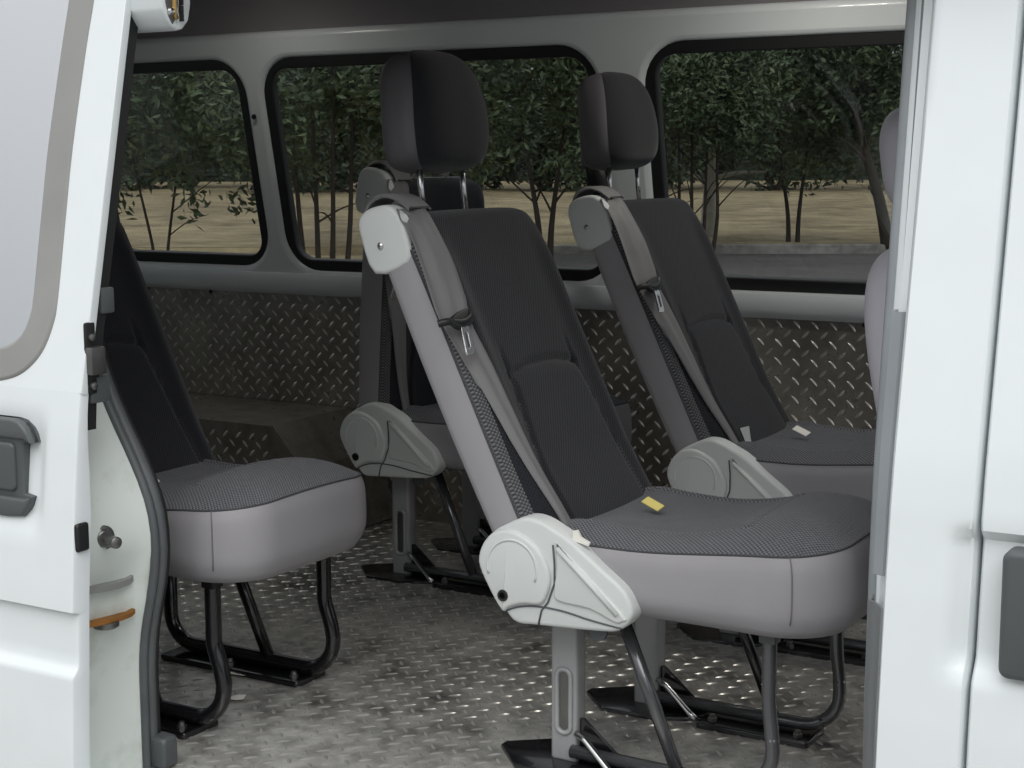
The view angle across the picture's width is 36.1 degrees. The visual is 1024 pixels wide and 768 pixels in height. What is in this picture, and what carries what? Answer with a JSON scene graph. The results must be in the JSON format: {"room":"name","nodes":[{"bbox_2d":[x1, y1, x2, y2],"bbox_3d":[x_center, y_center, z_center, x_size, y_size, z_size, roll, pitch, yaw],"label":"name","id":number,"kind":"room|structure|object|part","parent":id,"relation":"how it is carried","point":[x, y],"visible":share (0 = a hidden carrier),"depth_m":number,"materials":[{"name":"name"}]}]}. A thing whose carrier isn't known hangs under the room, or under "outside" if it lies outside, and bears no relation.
{"room":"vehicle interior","nodes":[
{"label":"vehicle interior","id":0,"kind":"room"},
{"bbox_2d":[88,402,150,767],"bbox_3d":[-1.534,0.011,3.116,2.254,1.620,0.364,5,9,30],"label":"pillar","id":1,"kind":"structure","parent":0,"point":[116,498],"depth_m":2.54,"materials":[{"name":"white metal"}]},
{"bbox_2d":[0,0,189,767],"bbox_3d":[-1.127,0.038,2.741,1.338,1.770,0.254,5,9,30],"label":"sliding door","id":2,"kind":"structure","parent":1,"relation":"in","point":[66,66],"depth_m":2.42,"materials":[{"name":"white paint"}]},
{"bbox_3d":[-0.856,0.121,2.499,0.298,0.156,0.024,5,9,30],"label":"door handle","id":3,"kind":"part","parent":2,"relation":"part of","materials":[{"name":"grey plastic"}]},
{"bbox_3d":[-0.571,-0.677,2.419,0.138,0.268,0.066,5,9,30],"label":"roller arm","id":4,"kind":"part","parent":2,"relation":"part of","materials":[{"name":"white paint"}]},
{"bbox_3d":[-0.506,-0.626,2.395,0.008,0.144,0.008,-2,8,-15],"label":"chain","id":5,"kind":"part","parent":2,"relation":"part of","materials":[{"name":"black metal"}]},
{"bbox_2d":[97,525,121,548],"bbox_3d":[-0.634,0.245,2.467,0.042,0.042,0.057,-8,11,-43],"label":"stud","id":6,"kind":"object","parent":1,"relation":"attached to","point":[106,538],"visible":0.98,"depth_m":2.47,"materials":[{"name":"metal"}]},
{"bbox_2d":[89,575,134,630],"bbox_3d":[-0.653,0.350,2.501,0.044,0.081,0.128,5,9,30],"label":"bracket","id":7,"kind":"object","parent":1,"relation":"attached to","point":[101,592],"visible":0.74,"depth_m":2.50,"materials":[{"name":"metal"}]},
{"bbox_2d":[93,620,118,630],"bbox_3d":[-0.649,0.384,2.511,0.042,0.011,0.042,5,9,30],"label":"roller","id":8,"kind":"object","parent":7,"relation":"on","point":[101,625],"depth_m":2.49,"materials":[{"name":"metal"}]},
{"bbox_2d":[99,337,170,767],"bbox_3d":[-0.697,-0.020,2.665,0.084,1.403,0.394,-6,10,-34],"label":"seal","id":9,"kind":"object","parent":1,"relation":"attached to","point":[147,480],"visible":0.52,"depth_m":2.58,"materials":[{"name":"grey rubber"}]},
{"bbox_2d":[150,731,177,767],"bbox_3d":[-0.592,0.614,2.640,0.057,0.055,0.038,5,9,30],"label":"trim","id":10,"kind":"structure","parent":1,"relation":"attached to","point":[164,744],"depth_m":2.62,"materials":[{"name":"grey plastic"}]},
{"bbox_2d":[134,247,362,259],"bbox_3d":[-29.704,-1.168,19.913,60.607,0.130,15.760,0,8,0],"label":"verge","id":11,"kind":"object","parent":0,"point":[356,252],"visible":0.1,"depth_m":27.62,"materials":[{"name":"grey concrete"}]},
{"bbox_2d":[118,68,348,250],"bbox_3d":[-4.517,-3.711,20.569,4.889,4.960,4.361,-2,8,-15],"label":"leafy tree","id":12,"kind":"object","parent":11,"relation":"on","point":[153,98],"visible":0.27,"depth_m":20.21,"materials":[{"name":"green plant"}]},
{"bbox_2d":[186,65,438,258],"bbox_3d":[-2.136,-3.615,19.426,3.519,5.082,3.456,0,8,0],"label":"leafy tree","id":13,"kind":"object","parent":11,"relation":"on","point":[365,78],"visible":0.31,"depth_m":19.36,"materials":[{"name":"green plant"}]},
{"bbox_2d":[412,57,683,257],"bbox_3d":[0.516,-4.569,24.350,4.670,5.566,3.532,-1,8,-9],"label":"leafy tree","id":14,"kind":"object","parent":11,"relation":"on","point":[491,75],"visible":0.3,"depth_m":23.90,"materials":[{"name":"green plant"}]},
{"bbox_2d":[137,0,814,38],"bbox_3d":[-0.465,-0.898,3.337,3.750,0.188,1.525,5,9,30],"label":"ceiling","id":15,"kind":"structure","parent":0,"point":[206,17],"depth_m":4.13,"materials":[{"name":"grey"}]},
{"bbox_2d":[118,180,891,246],"bbox_3d":[-15.032,-10.734,81.980,185.014,1.318,170.669,5,9,30],"label":"lawn","id":16,"kind":"structure","parent":0,"point":[834,215],"depth_m":39.82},
{"bbox_2d":[120,104,141,190],"bbox_3d":[-18.058,-10.604,60.566,7.682,7.419,5.488,0,8,4],"label":"tree","id":17,"kind":"object","parent":16,"relation":"on","point":[133,174],"visible":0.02,"depth_m":60.64,"materials":[{"name":"green plant"}]},
{"bbox_2d":[121,72,252,188],"bbox_3d":[-13.365,-11.245,64.311,7.143,6.974,5.614,-3,8,-17],"label":"tree","id":18,"kind":"object","parent":16,"relation":"on","point":[218,165],"visible":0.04,"depth_m":63.66,"materials":[{"name":"green plant"}]},
{"bbox_2d":[208,69,384,191],"bbox_3d":[-7.668,-10.124,58.575,6.672,6.352,5.871,3,9,21],"label":"tree","id":19,"kind":"object","parent":16,"relation":"on","point":[343,135],"visible":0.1,"depth_m":57.68,"materials":[{"name":"green plant"}]},
{"bbox_2d":[312,60,531,176],"bbox_3d":[-1.394,-5.391,28.203,5.091,5.817,4.215,0,8,0],"label":"leafy tree","id":20,"kind":"object","parent":16,"relation":"on","point":[329,75],"visible":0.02,"depth_m":28.30,"materials":[{"name":"green plant"}]},
{"bbox_2d":[354,94,521,189],"bbox_3d":[-3.507,-10.992,62.582,8.218,7.020,6.447,0,8,0],"label":"tree","id":21,"kind":"object","parent":16,"relation":"on","point":[497,183],"visible":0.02,"depth_m":61.15,"materials":[{"name":"green plant"}]},
{"bbox_2d":[121,88,878,181],"bbox_3d":[7.490,-11.632,75.127,104.507,6.840,3.000,0,8,0],"label":"clipped hedge","id":22,"kind":"object","parent":16,"relation":"on","point":[246,179],"visible":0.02,"depth_m":74.46,"materials":[{"name":"green plant"}]},
{"bbox_2d":[473,59,588,190],"bbox_3d":[1.576,-10.665,58.651,8.178,7.640,5.352,-2,8,-13],"label":"tree","id":23,"kind":"object","parent":16,"relation":"on","point":[535,150],"visible":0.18,"depth_m":57.91,"materials":[{"name":"green plant"}]},
{"bbox_2d":[564,83,752,187],"bbox_3d":[5.746,-10.652,61.606,7.576,6.752,6.145,2,8,17],"label":"tree","id":24,"kind":"object","parent":16,"relation":"on","point":[671,172],"visible":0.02,"depth_m":61.65,"materials":[{"name":"green plant"}]},
{"bbox_2d":[578,49,822,235],"bbox_3d":[3.463,-5.843,30.076,5.052,6.156,3.597,-4,9,-26],"label":"leafy tree","id":25,"kind":"object","parent":16,"relation":"on","point":[711,207],"visible":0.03,"depth_m":30.23,"materials":[{"name":"green plant"}]},
{"bbox_2d":[660,50,799,250],"bbox_3d":[2.933,-4.550,25.876,3.633,5.097,3.145,0,8,0],"label":"leafy tree","id":26,"kind":"object","parent":16,"relation":"on","point":[718,66],"visible":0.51,"depth_m":25.79,"materials":[{"name":"green plant"}]},
{"bbox_2d":[681,60,851,190],"bbox_3d":[9.697,-10.533,58.370,7.038,7.327,5.128,0,8,5],"label":"tree","id":27,"kind":"object","parent":16,"relation":"on","point":[770,183],"visible":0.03,"depth_m":58.50,"materials":[{"name":"green plant"}]},
{"bbox_2d":[677,45,903,241],"bbox_3d":[5.235,-5.103,28.351,4.769,5.169,3.616,1,8,9],"label":"leafy tree","id":28,"kind":"object","parent":16,"relation":"on","point":[819,149],"visible":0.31,"depth_m":28.12,"materials":[{"name":"green plant"}]},
{"bbox_2d":[748,45,902,248],"bbox_3d":[5.557,-5.251,27.451,3.574,5.781,2.716,0,8,0],"label":"leafy tree","id":29,"kind":"object","parent":16,"relation":"on","point":[837,55],"visible":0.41,"depth_m":27.27,"materials":[{"name":"green plant"}]},
{"bbox_2d":[812,48,902,184],"bbox_3d":[15.065,-10.868,60.168,8.625,7.048,4.990,-6,10,-33],"label":"tree","id":30,"kind":"object","parent":16,"relation":"on","point":[871,149],"visible":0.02,"depth_m":60.60,"materials":[{"name":"green plant"}]},
{"bbox_2d":[158,518,866,767],"bbox_3d":[-0.452,0.511,3.552,3.650,0.002,1.762,5,9,30],"label":"floor","id":31,"kind":"structure","parent":0,"point":[421,675],"depth_m":3.05,"materials":[{"name":"grey metal"}]},
{"bbox_2d":[103,218,365,739],"bbox_3d":[-0.712,-0.009,2.953,0.838,1.200,0.474,5,9,30],"label":"passenger seat","id":32,"kind":"object","parent":31,"relation":"on","point":[239,524],"visible":0.57,"depth_m":2.87,"materials":[{"name":"grey fabric"}]},
{"bbox_3d":[-0.802,-0.059,3.026,0.082,0.641,0.424,-25,-6,31],"label":"backrest","id":33,"kind":"part","parent":32,"relation":"part of","materials":[{"name":"black fabric"}]},
{"bbox_3d":[-0.704,0.602,2.886,0.355,0.011,0.095,5,9,30],"label":"plate","id":34,"kind":"part","parent":32,"relation":"part of","materials":[{"name":"black paint"}]},
{"bbox_3d":[-0.685,0.461,2.857,0.444,0.273,0.029,5,9,30],"label":"frame","id":35,"kind":"part","parent":32,"relation":"part of","materials":[{"name":"black paint"}]},
{"bbox_2d":[201,582,222,589],"bbox_3d":[-0.523,0.339,2.744,0.028,0.034,0.030,5,9,30],"label":"socket","id":36,"kind":"object","parent":32,"relation":"attached to","point":[206,585],"depth_m":2.73,"materials":[{"name":"black metal"}]},
{"bbox_3d":[-0.543,0.563,3.157,0.355,0.011,0.095,5,9,30],"label":"plate","id":37,"kind":"part","parent":32,"relation":"part of","materials":[{"name":"black paint"}]},
{"bbox_3d":[-0.524,0.422,3.129,0.444,0.273,0.029,5,9,30],"label":"frame","id":38,"kind":"part","parent":32,"relation":"part of","materials":[{"name":"black paint"}]},
{"bbox_2d":[155,457,358,509],"bbox_3d":[-0.569,0.170,2.920,0.514,0.068,0.412,5,9,30],"label":"cushion","id":39,"kind":"object","parent":32,"relation":"on","point":[186,483],"depth_m":2.79,"materials":[{"name":"grey fabric"}]},
{"bbox_2d":[167,476,365,582],"bbox_3d":[-0.568,0.235,2.929,0.533,0.140,0.428,5,9,30],"label":"seat cushion","id":40,"kind":"object","parent":32,"relation":"on","point":[219,534],"depth_m":2.70,"materials":[{"name":"grey fabric"}]},
{"bbox_2d":[231,694,245,699],"bbox_3d":[-0.528,0.590,2.963,0.050,0.004,0.022,0,8,2],"label":"paper scrap","id":41,"kind":"object","parent":31,"relation":"on","point":[234,697],"visible":0.52,"depth_m":2.96,"materials":[{"name":"white paper"}]},
{"bbox_2d":[188,393,392,526],"bbox_3d":[-1.028,0.201,4.662,1.419,0.303,0.355,5,9,30],"label":"cover","id":42,"kind":"object","parent":31,"relation":"on","point":[236,430],"visible":0.08,"depth_m":4.34,"materials":[{"name":"black metal"}]},
{"bbox_3d":[-1.188,0.219,4.554,1.255,0.296,0.002,5,9,30],"label":"panel","id":43,"kind":"part","parent":42,"relation":"part of","materials":[{"name":"grey metal"}]},
{"bbox_3d":[-1.099,0.050,4.684,1.255,0.005,0.352,5,9,30],"label":"panel","id":44,"kind":"part","parent":42,"relation":"part of","materials":[{"name":"black metal"}]},
{"bbox_2d":[340,91,631,597],"bbox_3d":[-0.043,-0.133,3.795,0.619,1.206,0.519,5,9,30],"label":"passenger seat","id":45,"kind":"object","parent":31,"relation":"on","point":[398,430],"visible":0.23,"depth_m":3.73,"materials":[{"name":"grey plastic"}]},
{"bbox_3d":[-0.209,-0.187,3.886,0.137,0.641,0.430,9,11,29],"label":"backrest","id":46,"kind":"part","parent":45,"relation":"part of","materials":[{"name":"grey fabric"}]},
{"bbox_3d":[-0.267,0.464,3.860,0.250,0.007,0.145,5,9,30],"label":"foot plate","id":47,"kind":"part","parent":45,"relation":"part of","materials":[{"name":"black paint"}]},
{"bbox_3d":[-0.235,0.143,3.672,0.128,0.117,0.008,5,9,30],"label":"arm panel","id":48,"kind":"part","parent":45,"relation":"part of","materials":[{"name":"grey plastic"}]},
{"bbox_2d":[412,478,424,485],"bbox_3d":[-0.221,0.225,3.706,0.032,0.032,0.007,5,9,30],"label":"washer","id":49,"kind":"object","parent":45,"relation":"in","point":[417,481],"depth_m":3.70,"materials":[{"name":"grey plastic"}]},
{"bbox_3d":[-0.185,-0.183,3.872,0.070,0.645,0.424,5,9,30],"label":"backrest","id":50,"kind":"part","parent":45,"relation":"part of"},
{"bbox_3d":[-0.105,0.425,4.131,0.250,0.007,0.145,5,9,30],"label":"foot plate","id":51,"kind":"part","parent":45,"relation":"part of","materials":[{"name":"black paint"}]},
{"bbox_3d":[-0.078,0.480,3.727,0.210,0.011,0.095,5,9,30],"label":"plate","id":52,"kind":"part","parent":45,"relation":"part of","materials":[{"name":"black paint"}]},
{"bbox_2d":[401,394,625,422],"bbox_3d":[-0.006,0.044,3.798,0.514,0.068,0.412,5,9,30],"label":"cushion","id":53,"kind":"object","parent":45,"relation":"on","point":[415,408],"depth_m":3.74,"materials":[{"name":"black fabric"}]},
{"bbox_2d":[413,403,631,470],"bbox_3d":[-0.005,0.109,3.807,0.533,0.140,0.428,5,9,30],"label":"seat cushion","id":54,"kind":"object","parent":45,"relation":"on","point":[429,424],"depth_m":3.67,"materials":[{"name":"grey fabric"}]},
{"bbox_2d":[359,50,871,767],"bbox_3d":[0.185,0.029,2.672,0.923,1.200,0.518,5,9,30],"label":"passenger seat","id":55,"kind":"object","parent":31,"relation":"on","point":[581,539],"visible":0.98,"depth_m":2.60,"materials":[{"name":"grey fabric"}]},
{"bbox_3d":[-0.159,-0.340,2.772,0.017,0.101,0.011,-6,4,31],"label":"headrest post","id":56,"kind":"part","parent":55,"relation":"part of","materials":[{"name":"silver metal"}]},
{"bbox_3d":[0.024,-0.012,2.760,0.137,0.641,0.430,-25,-6,31],"label":"backrest","id":57,"kind":"part","parent":55,"relation":"part of","materials":[{"name":"grey fabric"}]},
{"bbox_3d":[-0.088,-0.357,2.892,0.017,0.101,0.011,-6,4,31],"label":"headrest post","id":58,"kind":"part","parent":55,"relation":"part of","materials":[{"name":"silver metal"}]},
{"bbox_3d":[0.045,-0.022,2.746,0.082,0.641,0.424,-25,-6,31],"label":"backrest","id":59,"kind":"part","parent":55,"relation":"part of","materials":[{"name":"black fabric"}]},
{"bbox_3d":[0.092,0.633,2.659,0.250,0.007,0.145,5,9,30],"label":"foot plate","id":60,"kind":"part","parent":55,"relation":"part of","materials":[{"name":"black paint"}]},
{"bbox_3d":[0.123,0.312,2.471,0.128,0.117,0.008,5,9,30],"label":"arm panel","id":61,"kind":"part","parent":55,"relation":"part of","materials":[{"name":"grey plastic"}]},
{"bbox_2d":[588,630,607,640],"bbox_3d":[0.137,0.394,2.506,0.032,0.032,0.007,5,9,30],"label":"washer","id":62,"kind":"object","parent":55,"relation":"in","point":[595,635],"depth_m":2.50,"materials":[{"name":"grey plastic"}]},
{"bbox_3d":[0.253,0.594,2.931,0.250,0.007,0.145,5,9,30],"label":"foot plate","id":63,"kind":"part","parent":55,"relation":"part of","materials":[{"name":"black paint"}]},
{"bbox_2d":[565,486,871,555],"bbox_3d":[0.352,0.213,2.597,0.514,0.068,0.412,5,9,30],"label":"cushion","id":64,"kind":"object","parent":55,"relation":"on","point":[615,520],"depth_m":2.50,"materials":[{"name":"grey fabric"}]},
{"bbox_2d":[590,534,869,638],"bbox_3d":[0.353,0.278,2.606,0.533,0.140,0.428,5,9,30],"label":"seat cushion","id":65,"kind":"object","parent":55,"relation":"on","point":[768,586],"depth_m":2.38,"materials":[{"name":"grey fabric"}]},
{"bbox_3d":[0.441,0.611,2.798,0.210,0.011,0.095,5,9,30],"label":"plate","id":66,"kind":"part","parent":55,"relation":"part of","materials":[{"name":"black paint"}]},
{"bbox_3d":[0.394,0.508,2.442,0.048,0.257,0.022,5,9,30],"label":"leg","id":67,"kind":"part","parent":55,"relation":"part of","materials":[{"name":"grey metal"}]},
{"bbox_2d":[759,636,780,644],"bbox_3d":[0.398,0.382,2.421,0.028,0.034,0.030,5,9,30],"label":"socket","id":68,"kind":"object","parent":55,"relation":"attached to","point":[765,640],"depth_m":2.41,"materials":[{"name":"grey plastic"}]},
{"bbox_3d":[0.555,0.469,2.713,0.048,0.257,0.022,5,9,30],"label":"leg","id":69,"kind":"part","parent":55,"relation":"part of","materials":[{"name":"grey metal"}]},
{"bbox_2d":[568,72,875,666],"bbox_3d":[0.561,-0.072,3.374,0.923,1.200,0.518,5,9,30],"label":"passenger seat","id":70,"kind":"object","parent":31,"relation":"on","point":[731,435],"visible":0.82,"depth_m":3.31,"materials":[{"name":"grey fabric"}]},
{"bbox_3d":[0.217,-0.440,3.475,0.017,0.101,0.011,-6,4,31],"label":"headrest post","id":71,"kind":"part","parent":70,"relation":"part of","materials":[{"name":"silver metal"}]},
{"bbox_3d":[0.288,-0.457,3.594,0.017,0.101,0.011,-6,4,31],"label":"headrest post","id":72,"kind":"part","parent":70,"relation":"part of","materials":[{"name":"silver metal"}]},
{"bbox_3d":[0.401,-0.113,3.462,0.137,0.641,0.430,-25,-6,31],"label":"backrest","id":73,"kind":"part","parent":70,"relation":"part of","materials":[{"name":"grey fabric"}]},
{"bbox_3d":[0.422,-0.123,3.448,0.082,0.641,0.424,-25,-6,31],"label":"backrest","id":74,"kind":"part","parent":70,"relation":"part of","materials":[{"name":"black fabric"}]},
{"bbox_3d":[0.468,0.533,3.362,0.250,0.007,0.145,5,9,30],"label":"foot plate","id":75,"kind":"part","parent":70,"relation":"part of","materials":[{"name":"black paint"}]},
{"bbox_3d":[0.499,0.212,3.173,0.128,0.117,0.008,5,9,30],"label":"arm panel","id":76,"kind":"part","parent":70,"relation":"part of","materials":[{"name":"grey plastic"}]},
{"bbox_2d":[737,421,875,463],"bbox_3d":[0.729,0.112,3.300,0.514,0.068,0.412,5,9,30],"label":"cushion","id":77,"kind":"object","parent":70,"relation":"on","point":[763,442],"depth_m":3.27,"materials":[{"name":"black fabric"}]},
{"bbox_2d":[759,462,873,500],"bbox_3d":[0.730,0.177,3.309,0.533,0.140,0.428,5,9,30],"label":"seat cushion","id":78,"kind":"object","parent":70,"relation":"on","point":[849,478],"depth_m":3.13,"materials":[{"name":"grey fabric"}]},
{"bbox_3d":[0.656,0.549,3.229,0.210,0.011,0.095,5,9,30],"label":"plate","id":79,"kind":"part","parent":70,"relation":"part of","materials":[{"name":"black paint"}]},
{"bbox_2d":[864,108,898,411],"bbox_3d":[0.854,0.130,2.335,0.618,1.091,0.480,5,9,30],"label":"seat","id":80,"kind":"object","parent":31,"relation":"on","point":[875,292],"visible":0.12,"depth_m":2.27,"materials":[{"name":"grey fabric"}]},
{"bbox_3d":[0.689,0.072,2.424,0.220,0.595,0.460,5,9,30],"label":"backrest","id":81,"kind":"part","parent":80,"relation":"part of","materials":[{"name":"grey fabric"}]},
{"bbox_2d":[134,0,906,322],"bbox_3d":[-0.038,-0.572,4.115,3.782,0.744,0.196,5,9,30],"label":"wall","id":82,"kind":"structure","parent":0,"point":[627,42],"depth_m":3.95,"materials":[{"name":"white paint"}]},
{"bbox_2d":[117,60,267,264],"bbox_3d":[-0.992,-0.653,4.663,0.651,0.612,0.146,5,9,30],"label":"window","id":83,"kind":"structure","parent":82,"relation":"in","point":[223,258],"depth_m":4.56,"materials":[{"name":"black rubber"}]},
{"bbox_2d":[264,45,606,280],"bbox_3d":[-0.212,-0.587,4.211,1.074,0.617,0.147,5,9,30],"label":"window","id":84,"kind":"structure","parent":82,"relation":"in","point":[272,101],"depth_m":4.33,"materials":[{"name":"black rubber"}]},
{"bbox_2d":[140,267,864,319],"bbox_3d":[-0.017,-0.247,4.196,3.750,0.056,0.035,5,9,30],"label":"trim","id":85,"kind":"structure","parent":82,"relation":"attached to","point":[748,302],"depth_m":4.42,"materials":[{"name":"white paint"}]},
{"bbox_2d":[149,287,876,524],"bbox_3d":[-0.009,0.091,4.255,3.650,0.634,0.002,5,9,30],"label":"wall panel","id":86,"kind":"object","parent":82,"relation":"attached to","point":[292,348],"visible":0.21,"depth_m":4.49,"materials":[{"name":"grey metal"}]},
{"bbox_2d":[581,155,607,194],"bbox_3d":[0.228,-0.424,3.908,0.107,0.310,0.063,5,9,30],"label":"belt","id":87,"kind":"object","parent":82,"relation":"attached to","point":[595,177],"visible":0.14,"depth_m":3.88,"materials":[{"name":"black fabric"}]},
{"bbox_2d":[645,31,904,294],"bbox_3d":[0.803,-0.502,3.622,1.072,0.620,0.147,5,9,30],"label":"window","id":88,"kind":"structure","parent":82,"relation":"in","point":[652,80],"depth_m":3.74,"materials":[{"name":"black rubber"}]},
{"bbox_2d":[554,254,880,279],"bbox_3d":[-0.003,-0.964,18.356,112.907,0.001,76.831,5,9,30],"label":"road","id":89,"kind":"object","parent":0,"point":[828,266],"depth_m":24.77,"materials":[{"name":"grey asphalt"}]},
{"bbox_2d":[554,244,887,254],"bbox_3d":[20.293,-2.415,27.655,39.400,0.175,0.240,0,8,0],"label":"kerb","id":90,"kind":"object","parent":89,"relation":"on","point":[720,248],"visible":0.44,"depth_m":27.55,"materials":[{"name":"concrete"}]},
{"bbox_2d":[875,0,1023,767],"bbox_3d":[0.544,0.211,1.980,0.152,1.730,0.405,5,9,30],"label":"wall","id":91,"kind":"structure","parent":0,"point":[948,287],"depth_m":1.83,"materials":[{"name":"white metal"}]},
{"bbox_2d":[863,593,882,767],"bbox_3d":[0.432,0.599,1.922,0.017,0.680,0.094,0,8,4],"label":"trim","id":92,"kind":"structure","parent":91,"relation":"attached to","point":[875,610],"depth_m":1.88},
{"bbox_2d":[873,309,905,575],"bbox_3d":[0.454,0.069,1.884,0.020,0.311,0.087,4,9,27],"label":"buffer","id":93,"kind":"object","parent":91,"relation":"attached to","point":[897,326],"visible":1,"depth_m":1.87,"materials":[{"name":"grey plastic"}]},
{"bbox_2d":[862,0,923,767],"bbox_3d":[0.484,0.099,1.984,0.040,1.453,0.231,3,9,21],"label":"seal","id":94,"kind":"object","parent":91,"relation":"attached to","point":[911,4],"visible":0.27,"depth_m":1.95,"materials":[{"name":"grey rubber"}]},
{"bbox_2d":[966,46,1023,767],"bbox_3d":[0.905,0.305,1.667,0.786,1.630,0.214,5,9,30],"label":"hinged door","id":95,"kind":"structure","parent":91,"relation":"in","point":[996,710],"depth_m":1.79,"materials":[{"name":"white paint"}]},
{"bbox_3d":[0.617,0.262,1.741,0.144,0.148,0.032,5,9,30],"label":"door handle","id":96,"kind":"part","parent":95,"relation":"part of","materials":[{"name":"grey plastic"}]},
{"bbox_2d":[971,45,1023,679],"bbox_3d":[0.589,0.224,1.892,0.028,1.730,0.205,5,9,30],"label":"trim","id":97,"kind":"structure","parent":91,"relation":"attached to","point":[1023,45],"depth_m":1.84,"materials":[{"name":"black"}]}
]}

